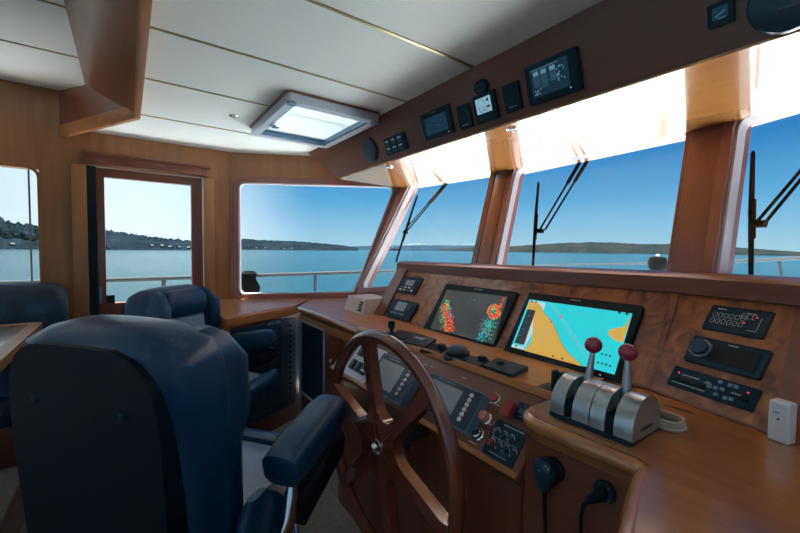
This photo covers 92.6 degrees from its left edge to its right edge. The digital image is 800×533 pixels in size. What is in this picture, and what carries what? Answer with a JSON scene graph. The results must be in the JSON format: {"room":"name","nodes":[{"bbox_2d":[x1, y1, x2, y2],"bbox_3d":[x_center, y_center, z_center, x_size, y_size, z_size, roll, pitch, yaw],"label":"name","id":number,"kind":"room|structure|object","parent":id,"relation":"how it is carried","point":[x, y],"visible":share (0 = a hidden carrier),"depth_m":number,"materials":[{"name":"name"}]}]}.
{"room":"control cabin","nodes":[
{"label":"control cabin","id":0,"kind":"room"},
{"bbox_2d":[0,466,19,525],"bbox_3d":[-2.788,1.035,0.944,2.688,0.178,1.584,-1,3,-35],"label":"floor","id":1,"kind":"structure","parent":0,"point":[9,477],"depth_m":1.61,"materials":[{"name":"grey carpet"}]},
{"bbox_2d":[0,484,24,532],"bbox_3d":[-1.692,1.019,1.725,0.017,0.168,1.608,-1,3,-35],"label":"trim","id":2,"kind":"structure","parent":1,"relation":"on","point":[13,521],"depth_m":1.54,"materials":[{"name":"brown wood"}]},
{"bbox_2d":[0,322,42,371],"bbox_3d":[-2.016,0.629,1.044,1.406,0.641,1.122,-1,3,-35],"label":"table","id":3,"kind":"object","parent":1,"relation":"on","point":[13,337],"visible":0.95,"depth_m":1.58,"materials":[{"name":"brown wood"}]},
{"bbox_2d":[0,282,68,469],"bbox_3d":[-2.528,0.517,1.593,1.866,0.803,0.679,-1,3,-35],"label":"settee","id":4,"kind":"object","parent":1,"relation":"on","point":[47,303],"visible":0.27,"depth_m":2.12,"materials":[{"name":"blue leather"}]},
{"bbox_2d":[0,369,11,428],"bbox_3d":[-2.078,0.652,1.902,0.780,0.156,0.648,-1,3,-35],"label":"seat cushion","id":5,"kind":"object","parent":4,"relation":"on","point":[5,413],"depth_m":1.73,"materials":[{"name":"blue leather"}]},
{"bbox_2d":[0,282,68,369],"bbox_3d":[-2.289,0.346,2.074,0.749,0.499,0.159,-1,3,-35],"label":"cushion","id":6,"kind":"object","parent":4,"relation":"on","point":[47,303],"depth_m":2.16,"materials":[{"name":"blue leather"}]},
{"bbox_2d":[0,0,84,89],"bbox_3d":[-1.954,-0.986,-0.119,2.928,0.048,4.320,-1,3,-35],"label":"ceiling","id":7,"kind":"structure","parent":0,"point":[34,23],"depth_m":1.81,"materials":[{"name":"white paint"}]},
{"bbox_2d":[0,0,78,58],"bbox_3d":[-1.925,-0.959,-0.158,2.928,0.006,3.032,-1,3,-35],"label":"trim","id":8,"kind":"structure","parent":7,"relation":"attached to","point":[44,1],"depth_m":1.79,"materials":[{"name":"gold metal"}]},
{"bbox_2d":[0,79,229,319],"bbox_3d":[-2.862,0.031,1.877,3.756,2.340,0.084,-1,3,-35],"label":"wall","id":9,"kind":"structure","parent":0,"point":[29,114],"depth_m":2.36,"materials":[{"name":"brown wood"}]},
{"bbox_2d":[0,163,42,282],"bbox_3d":[-2.665,-0.212,1.975,1.202,0.756,0.050,-1,3,-35],"label":"window","id":10,"kind":"structure","parent":9,"relation":"in","point":[1,164],"depth_m":2.29,"materials":[{"name":"brown metal"}]},
{"bbox_2d":[71,164,89,317],"bbox_3d":[-2.015,0.215,2.422,0.072,1.704,0.034,-1,3,-35],"label":"trim","id":11,"kind":"structure","parent":9,"relation":"attached to","point":[78,171],"depth_m":2.39,"materials":[{"name":"brown wood"}]},
{"bbox_2d":[59,0,138,124],"bbox_3d":[-0.715,-0.872,0.756,0.390,0.288,4.176,-1,3,-35],"label":"ceiling beam","id":12,"kind":"structure","parent":9,"relation":"attached to","point":[104,32],"depth_m":1.62,"materials":[{"name":"brown wood"}]},
{"bbox_2d":[59,0,152,137],"bbox_3d":[-0.608,-0.743,0.865,0.329,0.072,4.161,-2,3,-40],"label":"trim","id":13,"kind":"structure","parent":9,"relation":"attached to","point":[123,115],"depth_m":1.85,"materials":[{"name":"brown wood"}]},
{"bbox_2d":[86,165,202,314],"bbox_3d":[-1.740,0.207,2.661,0.661,1.704,0.079,-1,3,-35],"label":"door","id":14,"kind":"structure","parent":9,"relation":"in","point":[100,303],"depth_m":2.50,"materials":[{"name":"brown wood"}]},
{"bbox_2d":[83,150,210,176],"bbox_3d":[-1.682,-0.689,2.591,0.720,0.073,0.069,-1,3,-35],"label":"trim","id":15,"kind":"structure","parent":9,"relation":"attached to","point":[89,157],"depth_m":2.55,"materials":[{"name":"brown wood"}]},
{"bbox_2d":[203,178,214,292],"bbox_3d":[-1.419,0.203,2.846,0.066,1.704,0.036,-1,3,-35],"label":"trim","id":16,"kind":"structure","parent":9,"relation":"attached to","point":[208,183],"depth_m":2.81,"materials":[{"name":"brown wood"}]},
{"bbox_2d":[20,409,360,532],"bbox_3d":[-1.375,1.226,0.413,5.160,0.120,4.200,-1,3,-35],"label":"floor","id":17,"kind":"structure","parent":0,"point":[328,516],"depth_m":1.71,"materials":[{"name":"grey carpet"}]},
{"bbox_2d":[9,315,346,532],"bbox_3d":[-0.607,0.628,1.180,0.766,1.025,0.709,2,3,17],"label":"chair","id":18,"kind":"object","parent":17,"relation":"on","point":[121,423],"visible":1,"depth_m":0.86,"materials":[{"name":"blue leather"}]},
{"bbox_2d":[268,484,284,495],"bbox_3d":[-0.590,0.734,1.241,0.536,0.118,0.510,2,3,17],"label":"seat cushion","id":19,"kind":"object","parent":18,"relation":"on","point":[281,489],"depth_m":1.18,"materials":[{"name":"leather"}]},
{"bbox_2d":[121,284,280,406],"bbox_3d":[-0.978,0.601,1.939,0.610,1.002,0.659,1,3,10],"label":"chair","id":20,"kind":"object","parent":17,"relation":"on","point":[193,304],"visible":0.33,"depth_m":1.96,"materials":[{"name":"blue leather"}]},
{"bbox_2d":[218,298,309,430],"bbox_3d":[-0.930,0.665,2.712,0.757,0.804,0.858,-1,3,-35],"label":"base cabinet","id":21,"kind":"object","parent":17,"relation":"on","point":[282,405],"visible":0.45,"depth_m":2.53,"materials":[{"name":"brown wood"}]},
{"bbox_2d":[297,261,799,532],"bbox_3d":[0.216,0.566,1.498,1.358,1.140,3.624,-1,3,-35],"label":"console","id":22,"kind":"object","parent":17,"relation":"on","point":[724,473],"depth_m":1.02,"materials":[{"name":"brown wood"}]},
{"bbox_2d":[344,294,381,314],"bbox_3d":[-0.216,0.237,2.436,0.194,0.090,0.264,-1,3,-33],"label":"air vent","id":23,"kind":"object","parent":22,"relation":"on","point":[363,304],"visible":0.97,"depth_m":2.34,"materials":[{"name":"beige plastic"}]},
{"bbox_2d":[344,346,387,383],"bbox_3d":[-0.161,0.427,1.680,0.120,0.137,0.212,-1,3,-35],"label":"plate","id":24,"kind":"object","parent":22,"relation":"on","point":[354,368],"visible":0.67,"depth_m":1.68,"materials":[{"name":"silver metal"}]},
{"bbox_2d":[364,353,418,407],"bbox_3d":[-0.024,0.431,1.463,0.126,0.138,0.246,-1,3,-35],"label":"display","id":25,"kind":"object","parent":22,"relation":"on","point":[399,385],"visible":0.84,"depth_m":1.41,"materials":[{"name":"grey plastic"}]},
{"bbox_2d":[386,321,396,334],"bbox_3d":[-0.039,0.284,1.774,0.053,0.064,0.053,-1,3,-35],"label":"joystick","id":26,"kind":"object","parent":22,"relation":"on","point":[391,324],"visible":0.95,"depth_m":1.76,"materials":[{"name":"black plastic"}]},
{"bbox_2d":[329,330,465,532],"bbox_3d":[-0.002,0.546,1.208,0.209,0.700,0.700,-1,3,-35],"label":"steering wheel","id":27,"kind":"object","parent":22,"relation":"attached to","point":[384,438],"visible":0.88,"depth_m":1.11,"materials":[{"name":"brown wood"}]},
{"bbox_2d":[385,298,418,321],"bbox_3d":[0.011,0.242,2.148,0.078,0.101,0.230,-1,3,-35],"label":"display","id":28,"kind":"object","parent":22,"relation":"on","point":[405,310],"visible":1,"depth_m":2.13,"materials":[{"name":"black plastic"}]},
{"bbox_2d":[392,330,411,340],"bbox_3d":[0.006,0.313,1.742,0.078,0.010,0.184,1,3,16],"label":"notebook","id":29,"kind":"object","parent":22,"relation":"on","point":[401,334],"visible":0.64,"depth_m":1.73,"materials":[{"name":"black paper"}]},
{"bbox_2d":[396,276,423,294],"bbox_3d":[0.055,0.110,2.244,0.072,0.096,0.188,-1,3,-35],"label":"control panel","id":30,"kind":"object","parent":22,"relation":"on","point":[408,285],"visible":1,"depth_m":2.23,"materials":[{"name":"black plastic"}]},
{"bbox_2d":[404,332,435,347],"bbox_3d":[0.088,0.313,1.620,0.122,0.023,0.258,1,3,14],"label":"remote control","id":31,"kind":"object","parent":22,"relation":"on","point":[416,339],"visible":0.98,"depth_m":1.59,"materials":[{"name":"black plastic"}]},
{"bbox_2d":[420,343,448,352],"bbox_3d":[0.136,0.316,1.498,0.084,0.030,0.140,2,3,28],"label":"phone","id":32,"kind":"object","parent":22,"relation":"on","point":[440,348],"visible":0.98,"depth_m":1.48,"materials":[{"name":"black plastic"}]},
{"bbox_2d":[301,298,603,385],"bbox_3d":[-0.022,0.300,2.123,0.547,0.002,2.284,-1,3,-35],"label":"shelf","id":33,"kind":"object","parent":22,"relation":"attached to","point":[332,310],"depth_m":1.61,"materials":[{"name":"brown wood"}]},
{"bbox_2d":[417,372,489,436],"bbox_3d":[0.159,0.433,1.223,0.110,0.119,0.248,-1,3,-35],"label":"display","id":34,"kind":"object","parent":22,"relation":"on","point":[463,403],"visible":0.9,"depth_m":1.16,"materials":[{"name":"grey plastic"}]},
{"bbox_2d":[443,343,472,361],"bbox_3d":[0.210,0.309,1.395,0.110,0.054,0.110,-1,3,-35],"label":"compass","id":35,"kind":"object","parent":22,"relation":"on","point":[457,351],"visible":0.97,"depth_m":1.36,"materials":[{"name":"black plastic"}]},
{"bbox_2d":[423,284,518,346],"bbox_3d":[0.312,0.220,1.778,0.172,0.238,0.451,-1,3,-35],"label":"display","id":36,"kind":"object","parent":22,"relation":"on","point":[474,314],"visible":0.99,"depth_m":1.74,"materials":[{"name":"black"}]},
{"bbox_2d":[466,355,488,366],"bbox_3d":[0.267,0.325,1.323,0.064,0.031,0.120,2,3,31],"label":"plug adapter","id":37,"kind":"object","parent":22,"relation":"on","point":[479,361],"visible":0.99,"depth_m":1.31,"materials":[{"name":"black plastic"}]},
{"bbox_2d":[472,427,484,440],"bbox_3d":[0.224,0.481,1.098,0.039,0.035,0.032,3,3,39],"label":"switch","id":38,"kind":"object","parent":22,"relation":"attached to","point":[478,433],"visible":1,"depth_m":1.09,"materials":[{"name":"silver metal"}]},
{"bbox_2d":[482,419,525,467],"bbox_3d":[0.284,0.476,1.034,0.070,0.079,0.102,-1,3,-35],"label":"control plate","id":39,"kind":"object","parent":22,"relation":"on","point":[505,441],"visible":0.98,"depth_m":1.03,"materials":[{"name":"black plastic"}]},
{"bbox_2d":[483,357,527,377],"bbox_3d":[0.343,0.330,1.266,0.114,0.028,0.147,-1,3,-35],"label":"control box","id":40,"kind":"object","parent":22,"relation":"on","point":[498,365],"visible":0.98,"depth_m":1.24,"materials":[{"name":"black plastic"}]},
{"bbox_2d":[499,399,516,418],"bbox_3d":[0.307,0.410,1.085,0.046,0.058,0.030,-1,3,-35],"label":"switch","id":41,"kind":"object","parent":22,"relation":"attached to","point":[508,407],"visible":1,"depth_m":1.08,"materials":[{"name":"red plastic"}]},
{"bbox_2d":[513,402,530,421],"bbox_3d":[0.350,0.404,1.041,0.042,0.046,0.075,-1,3,-35],"label":"switch","id":42,"kind":"object","parent":22,"relation":"on","point":[518,413],"visible":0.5,"depth_m":1.06,"materials":[{"name":"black plastic"}]},
{"bbox_2d":[534,456,564,532],"bbox_3d":[0.341,0.648,0.897,0.042,0.401,0.061,-1,3,-35],"label":"microphone","id":43,"kind":"object","parent":22,"relation":"attached to","point":[548,471],"visible":1,"depth_m":0.88,"materials":[{"name":"black plastic"}]},
{"bbox_2d":[537,369,565,391],"bbox_3d":[0.444,0.323,1.071,0.060,0.061,0.102,-1,3,-35],"label":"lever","id":44,"kind":"object","parent":22,"relation":"on","point":[555,374],"visible":0.49,"depth_m":1.07,"materials":[{"name":"black plastic"}]},
{"bbox_2d":[504,293,644,382],"bbox_3d":[0.603,0.236,1.374,0.172,0.236,0.433,-1,3,-35],"label":"display","id":45,"kind":"object","parent":22,"relation":"on","point":[552,329],"visible":0.95,"depth_m":1.34,"materials":[{"name":"black"}]},
{"bbox_2d":[578,479,615,532],"bbox_3d":[0.407,0.604,0.806,0.039,0.310,0.066,-1,3,-35],"label":"socket","id":46,"kind":"object","parent":22,"relation":"attached to","point":[604,492],"visible":1,"depth_m":0.79,"materials":[{"name":"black plastic"}]},
{"bbox_2d":[549,337,659,446],"bbox_3d":[0.475,0.267,0.887,0.146,0.191,0.187,-1,3,-35],"label":"throttle","id":47,"kind":"object","parent":22,"relation":"on","point":[624,415],"visible":1,"depth_m":0.85,"materials":[{"name":"silver metal"}]},
{"bbox_2d":[667,366,762,412],"bbox_3d":[0.801,0.312,0.984,0.044,0.055,0.201,0,3,-19],"label":"panel","id":48,"kind":"object","parent":22,"relation":"on","point":[734,394],"visible":1,"depth_m":0.96,"materials":[{"name":"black plastic"}]},
{"bbox_2d":[683,336,772,380],"bbox_3d":[0.849,0.236,0.996,0.060,0.074,0.175,0,3,-19],"label":"stereo","id":49,"kind":"object","parent":22,"relation":"on","point":[738,359],"visible":1,"depth_m":0.98,"materials":[{"name":"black plastic"}]},
{"bbox_2d":[702,305,775,339],"bbox_3d":[0.903,0.146,1.025,0.050,0.068,0.142,0,3,-19],"label":"panel","id":50,"kind":"object","parent":22,"relation":"on","point":[750,323],"visible":1,"depth_m":1.02,"materials":[{"name":"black plastic"}]},
{"bbox_2d":[767,398,796,444],"bbox_3d":[0.807,0.327,0.807,0.030,0.086,0.036,0,3,-20],"label":"box","id":51,"kind":"object","parent":22,"relation":"on","point":[782,418],"visible":1,"depth_m":0.80,"materials":[{"name":"white plastic"}]},
{"bbox_2d":[229,152,338,298],"bbox_3d":[-0.616,0.112,3.089,1.476,2.124,0.084,0,3,-8],"label":"wall","id":52,"kind":"structure","parent":0,"point":[240,164],"depth_m":2.95,"materials":[{"name":"brown wood"}]},
{"bbox_2d":[232,176,398,298],"bbox_3d":[-0.650,-0.216,3.037,1.286,0.959,0.065,0,3,-8],"label":"window","id":53,"kind":"structure","parent":52,"relation":"in","point":[238,182],"depth_m":2.97,"materials":[{"name":"brown wood"}]},
{"bbox_2d":[91,0,602,155],"bbox_3d":[0.192,-0.818,1.414,2.580,0.072,4.308,-1,3,-35],"label":"ceiling","id":54,"kind":"structure","parent":0,"point":[304,35],"depth_m":1.40,"materials":[{"name":"white paint"}]},
{"bbox_2d":[229,114,239,117],"bbox_3d":[-0.905,-0.822,2.090,0.053,0.007,0.053,-1,3,-35],"label":"recessed light","id":55,"kind":"object","parent":54,"relation":"in","point":[230,115],"visible":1,"depth_m":2.08,"materials":[{"name":"silver metal"}]},
{"bbox_2d":[141,0,473,134],"bbox_3d":[-0.083,-0.772,1.139,1.164,0.006,3.107,-1,3,-35],"label":"trim","id":56,"kind":"structure","parent":54,"relation":"attached to","point":[311,1],"depth_m":1.43,"materials":[{"name":"wood"}]},
{"bbox_2d":[250,90,379,147],"bbox_3d":[-0.500,-0.790,2.154,0.510,0.067,0.684,-1,3,-35],"label":"ceiling hatch","id":57,"kind":"object","parent":54,"relation":"attached to","point":[295,116],"visible":1,"depth_m":2.08,"materials":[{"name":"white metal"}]},
{"bbox_2d":[308,0,799,187],"bbox_3d":[0.721,-0.666,1.600,0.812,0.233,3.744,-1,3,-35],"label":"console","id":58,"kind":"object","parent":54,"relation":"attached to","point":[652,69],"depth_m":1.28,"materials":[{"name":"brown wood"}]},
{"bbox_2d":[362,137,377,161],"bbox_3d":[-0.177,-0.683,2.234,0.060,0.139,0.144,-1,3,-35],"label":"speaker","id":59,"kind":"object","parent":58,"relation":"on","point":[369,147],"visible":1,"depth_m":2.21},
{"bbox_2d":[383,131,408,155],"bbox_3d":[-0.025,-0.652,2.034,0.042,0.088,0.187,-1,3,-35],"label":"switch panel","id":60,"kind":"object","parent":58,"relation":"attached to","point":[394,144],"visible":1,"depth_m":2.02,"materials":[{"name":"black plastic"}]},
{"bbox_2d":[420,103,455,141],"bbox_3d":[0.170,-0.655,1.748,0.053,0.119,0.193,-1,3,-35],"label":"display","id":61,"kind":"object","parent":58,"relation":"on","point":[438,122],"visible":1,"depth_m":1.73,"materials":[{"name":"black plastic"}]},
{"bbox_2d":[456,103,473,130],"bbox_3d":[0.275,-0.632,1.613,0.043,0.096,0.071,-1,3,-35],"label":"gauge","id":62,"kind":"object","parent":58,"relation":"on","point":[464,114],"visible":1,"depth_m":1.60,"materials":[{"name":"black plastic"}]},
{"bbox_2d":[472,89,500,125],"bbox_3d":[0.341,-0.629,1.514,0.052,0.110,0.108,-1,3,-35],"label":"gauge","id":63,"kind":"object","parent":58,"relation":"attached to","point":[486,108],"visible":1,"depth_m":1.50,"materials":[{"name":"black plastic"}]},
{"bbox_2d":[506,127,518,131],"bbox_3d":[0.448,-0.546,1.521,0.048,0.007,0.048,-1,3,-35],"label":"recessed light","id":64,"kind":"object","parent":58,"relation":"attached to","point":[510,129],"visible":1,"depth_m":1.52,"materials":[{"name":"silver metal"}]},
{"bbox_2d":[502,80,523,113],"bbox_3d":[0.416,-0.625,1.413,0.043,0.097,0.071,-1,3,-35],"label":"gauge","id":65,"kind":"object","parent":58,"relation":"on","point":[511,92],"visible":1,"depth_m":1.41,"materials":[{"name":"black plastic"}]},
{"bbox_2d":[524,46,583,105],"bbox_3d":[0.508,-0.628,1.273,0.057,0.126,0.190,-1,3,-35],"label":"display","id":66,"kind":"object","parent":58,"relation":"attached to","point":[560,74],"visible":1,"depth_m":1.26,"materials":[{"name":"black plastic"}]},
{"bbox_2d":[707,0,735,28],"bbox_3d":[0.768,-0.605,0.913,0.030,0.054,0.050,-1,3,-35],"label":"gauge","id":67,"kind":"object","parent":58,"relation":"attached to","point":[723,12],"visible":1,"depth_m":0.91,"materials":[{"name":"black plastic"}]},
{"bbox_2d":[746,0,799,34],"bbox_3d":[0.841,-0.583,0.822,0.060,0.139,0.144,-1,3,-35],"label":"speaker","id":68,"kind":"object","parent":58,"relation":"on","point":[769,17],"visible":1,"depth_m":0.84},
{"bbox_2d":[354,175,489,295],"bbox_3d":[0.174,-0.175,2.771,0.405,1.040,1.280,-2,4,-43],"label":"wall","id":69,"kind":"structure","parent":0,"point":[400,191],"depth_m":3.06,"materials":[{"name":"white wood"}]},
{"bbox_2d":[395,183,448,261],"bbox_3d":[0.185,-0.340,2.968,0.421,0.619,0.134,2,3,18],"label":"windshield wiper","id":70,"kind":"object","parent":69,"relation":"attached to","point":[443,186],"visible":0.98,"depth_m":2.98,"materials":[{"name":"black metal"}]},
{"bbox_2d":[358,173,495,292],"bbox_3d":[0.161,-0.221,2.760,1.096,0.909,0.326,3,4,44],"label":"window","id":71,"kind":"structure","parent":69,"relation":"in","point":[363,287],"depth_m":3.00,"materials":[{"name":"white metal"}]},
{"bbox_2d":[502,138,684,264],"bbox_3d":[0.849,-0.132,1.868,0.462,1.026,1.117,-1,3,-33],"label":"window frame","id":72,"kind":"structure","parent":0,"point":[677,139],"depth_m":2.16,"materials":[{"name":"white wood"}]},
{"bbox_2d":[477,171,508,263],"bbox_3d":[0.524,-0.142,2.256,0.096,0.957,0.422,3,3,40],"label":"trim","id":73,"kind":"structure","parent":72,"relation":"attached to","point":[486,247],"depth_m":2.28,"materials":[{"name":"brown wood"}]},
{"bbox_2d":[532,161,588,265],"bbox_3d":[0.882,-0.315,2.146,0.313,0.626,0.224,1,3,5],"label":"windshield wiper","id":74,"kind":"object","parent":72,"relation":"attached to","point":[535,230],"visible":0.92,"depth_m":2.08,"materials":[{"name":"black metal"}]},
{"bbox_2d":[489,131,691,270],"bbox_3d":[0.846,-0.227,1.868,0.344,0.793,0.996,-1,3,-33],"label":"window","id":75,"kind":"structure","parent":72,"relation":"in","point":[507,206],"depth_m":2.16,"materials":[{"name":"white metal"}]},
{"bbox_2d":[727,108,799,272],"bbox_3d":[1.282,-0.086,0.894,0.441,1.020,1.229,0,3,-16],"label":"window frame","id":76,"kind":"structure","parent":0,"point":[796,111],"depth_m":1.37,"materials":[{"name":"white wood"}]},
{"bbox_2d":[670,124,723,271],"bbox_3d":[1.073,-0.097,1.385,0.417,0.955,0.127,-2,3,-42],"label":"window pillar","id":77,"kind":"structure","parent":76,"relation":"attached to","point":[695,207],"depth_m":1.42,"materials":[{"name":"brown wood"}]},
{"bbox_2d":[701,103,799,272],"bbox_3d":[1.222,-0.211,1.125,0.318,0.752,0.620,0,3,-18],"label":"window","id":78,"kind":"structure","parent":76,"relation":"in","point":[729,164],"depth_m":1.35,"materials":[{"name":"brown wood"}]},
{"bbox_2d":[748,150,799,274],"bbox_3d":[1.310,-0.208,1.314,0.239,0.511,0.206,2,3,19],"label":"windshield wiper","id":79,"kind":"object","parent":76,"relation":"attached to","point":[753,223],"visible":0.94,"depth_m":1.30,"materials":[{"name":"black metal"}]},
{"bbox_3d":[-1.228,1.199,0.516,7.200,0.072,6.240,-1,3,-35],"label":"floor","id":80,"kind":"structure","parent":0,"visible":0},
{"bbox_2d":[0,270,395,291],"bbox_3d":[-1.143,0.645,4.132,8.666,1.192,0.473,-1,3,-31],"label":"guard rail","id":81,"kind":"object","parent":80,"relation":"on","point":[163,279],"visible":0.3,"depth_m":3.57,"materials":[{"name":"grey metal"}]},
{"bbox_2d":[241,271,259,292],"bbox_3d":[-1.534,0.166,3.913,0.144,0.246,0.204,2,3,29],"label":"bag","id":82,"kind":"object","parent":81,"relation":"hanging from","point":[249,284],"visible":0.8,"depth_m":3.84,"materials":[{"name":"black"}]},
{"bbox_3d":[4.716,0.419,5.969,10.608,0.060,9.480,-1,3,-35],"label":"floor","id":83,"kind":"structure","parent":0,"visible":0},
{"bbox_2d":[511,256,799,275],"bbox_3d":[3.080,0.092,5.479,0.954,0.604,5.385,0,3,-14],"label":"bow rail","id":84,"kind":"object","parent":83,"relation":"on","point":[778,259],"visible":0.33,"depth_m":4.13,"materials":[{"name":"grey metal"}]},
{"bbox_2d":[647,254,666,270],"bbox_3d":[2.863,0.153,4.259,0.192,0.581,0.192,-1,3,-35],"label":"windlass","id":85,"kind":"object","parent":83,"relation":"on","point":[659,263],"visible":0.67,"depth_m":4.19,"materials":[{"name":"black metal"}]},
{"label":"outside","id":86,"kind":"structure","parent":0,"visible":0},
{"bbox_2d":[0,249,799,301],"bbox_3d":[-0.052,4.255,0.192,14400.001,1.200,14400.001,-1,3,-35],"label":"sea","id":87,"kind":"structure","parent":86,"point":[14,263],"depth_m":91.39,"materials":[{"name":"teal liquid"}]},
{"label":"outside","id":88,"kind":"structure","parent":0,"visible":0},
{"bbox_2d":[27,170,32,282],"bbox_3d":[-2.776,-0.163,2.873,0.012,2.760,0.022,-1,3,-35],"label":"pole","id":89,"kind":"object","parent":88,"point":[28,171],"visible":0.3,"depth_m":2.86,"materials":[{"name":"grey metal"}]},
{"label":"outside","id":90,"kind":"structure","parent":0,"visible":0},
{"bbox_2d":[0,217,190,249],"bbox_3d":[-303.405,-33.676,399.936,257.000,33.021,125.930,-1,3,-35],"label":"hill","id":91,"kind":"structure","parent":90,"point":[120,240],"depth_m":384.56,"materials":[{"name":"plant"}]},
{"bbox_2d":[0,217,178,242],"bbox_3d":[-302.262,-32.047,398.180,237.927,37.266,82.832,-1,3,-35],"label":"trees","id":92,"kind":"object","parent":91,"relation":"on","point":[11,232],"visible":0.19,"depth_m":339.62,"materials":[{"name":"green plant"}]},
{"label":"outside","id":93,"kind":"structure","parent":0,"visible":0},
{"bbox_2d":[241,239,357,250],"bbox_3d":[-222.267,-44.543,777.386,322.869,22.199,230.099,-1,3,-35],"label":"hill","id":94,"kind":"structure","parent":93,"point":[251,243],"depth_m":747.99,"materials":[{"name":"plant"}]},
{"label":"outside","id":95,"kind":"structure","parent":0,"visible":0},
{"bbox_2d":[351,245,474,250],"bbox_3d":[57.129,-70.646,1425.348,632.651,22.954,560.332,-1,3,-35],"label":"hill","id":96,"kind":"structure","parent":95,"point":[404,247],"depth_m":1386.22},
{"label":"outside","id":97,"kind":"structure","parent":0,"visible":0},
{"bbox_2d":[440,242,799,255],"bbox_3d":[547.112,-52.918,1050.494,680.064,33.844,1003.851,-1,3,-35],"label":"hill","id":98,"kind":"structure","parent":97,"point":[585,247],"depth_m":1011.21,"materials":[{"name":"green plant"}]},
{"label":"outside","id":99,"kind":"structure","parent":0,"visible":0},
{"bbox_2d":[405,243,474,245],"bbox_3d":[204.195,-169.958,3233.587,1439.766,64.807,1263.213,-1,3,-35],"label":"hill","id":100,"kind":"structure","parent":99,"point":[473,244],"depth_m":3299.08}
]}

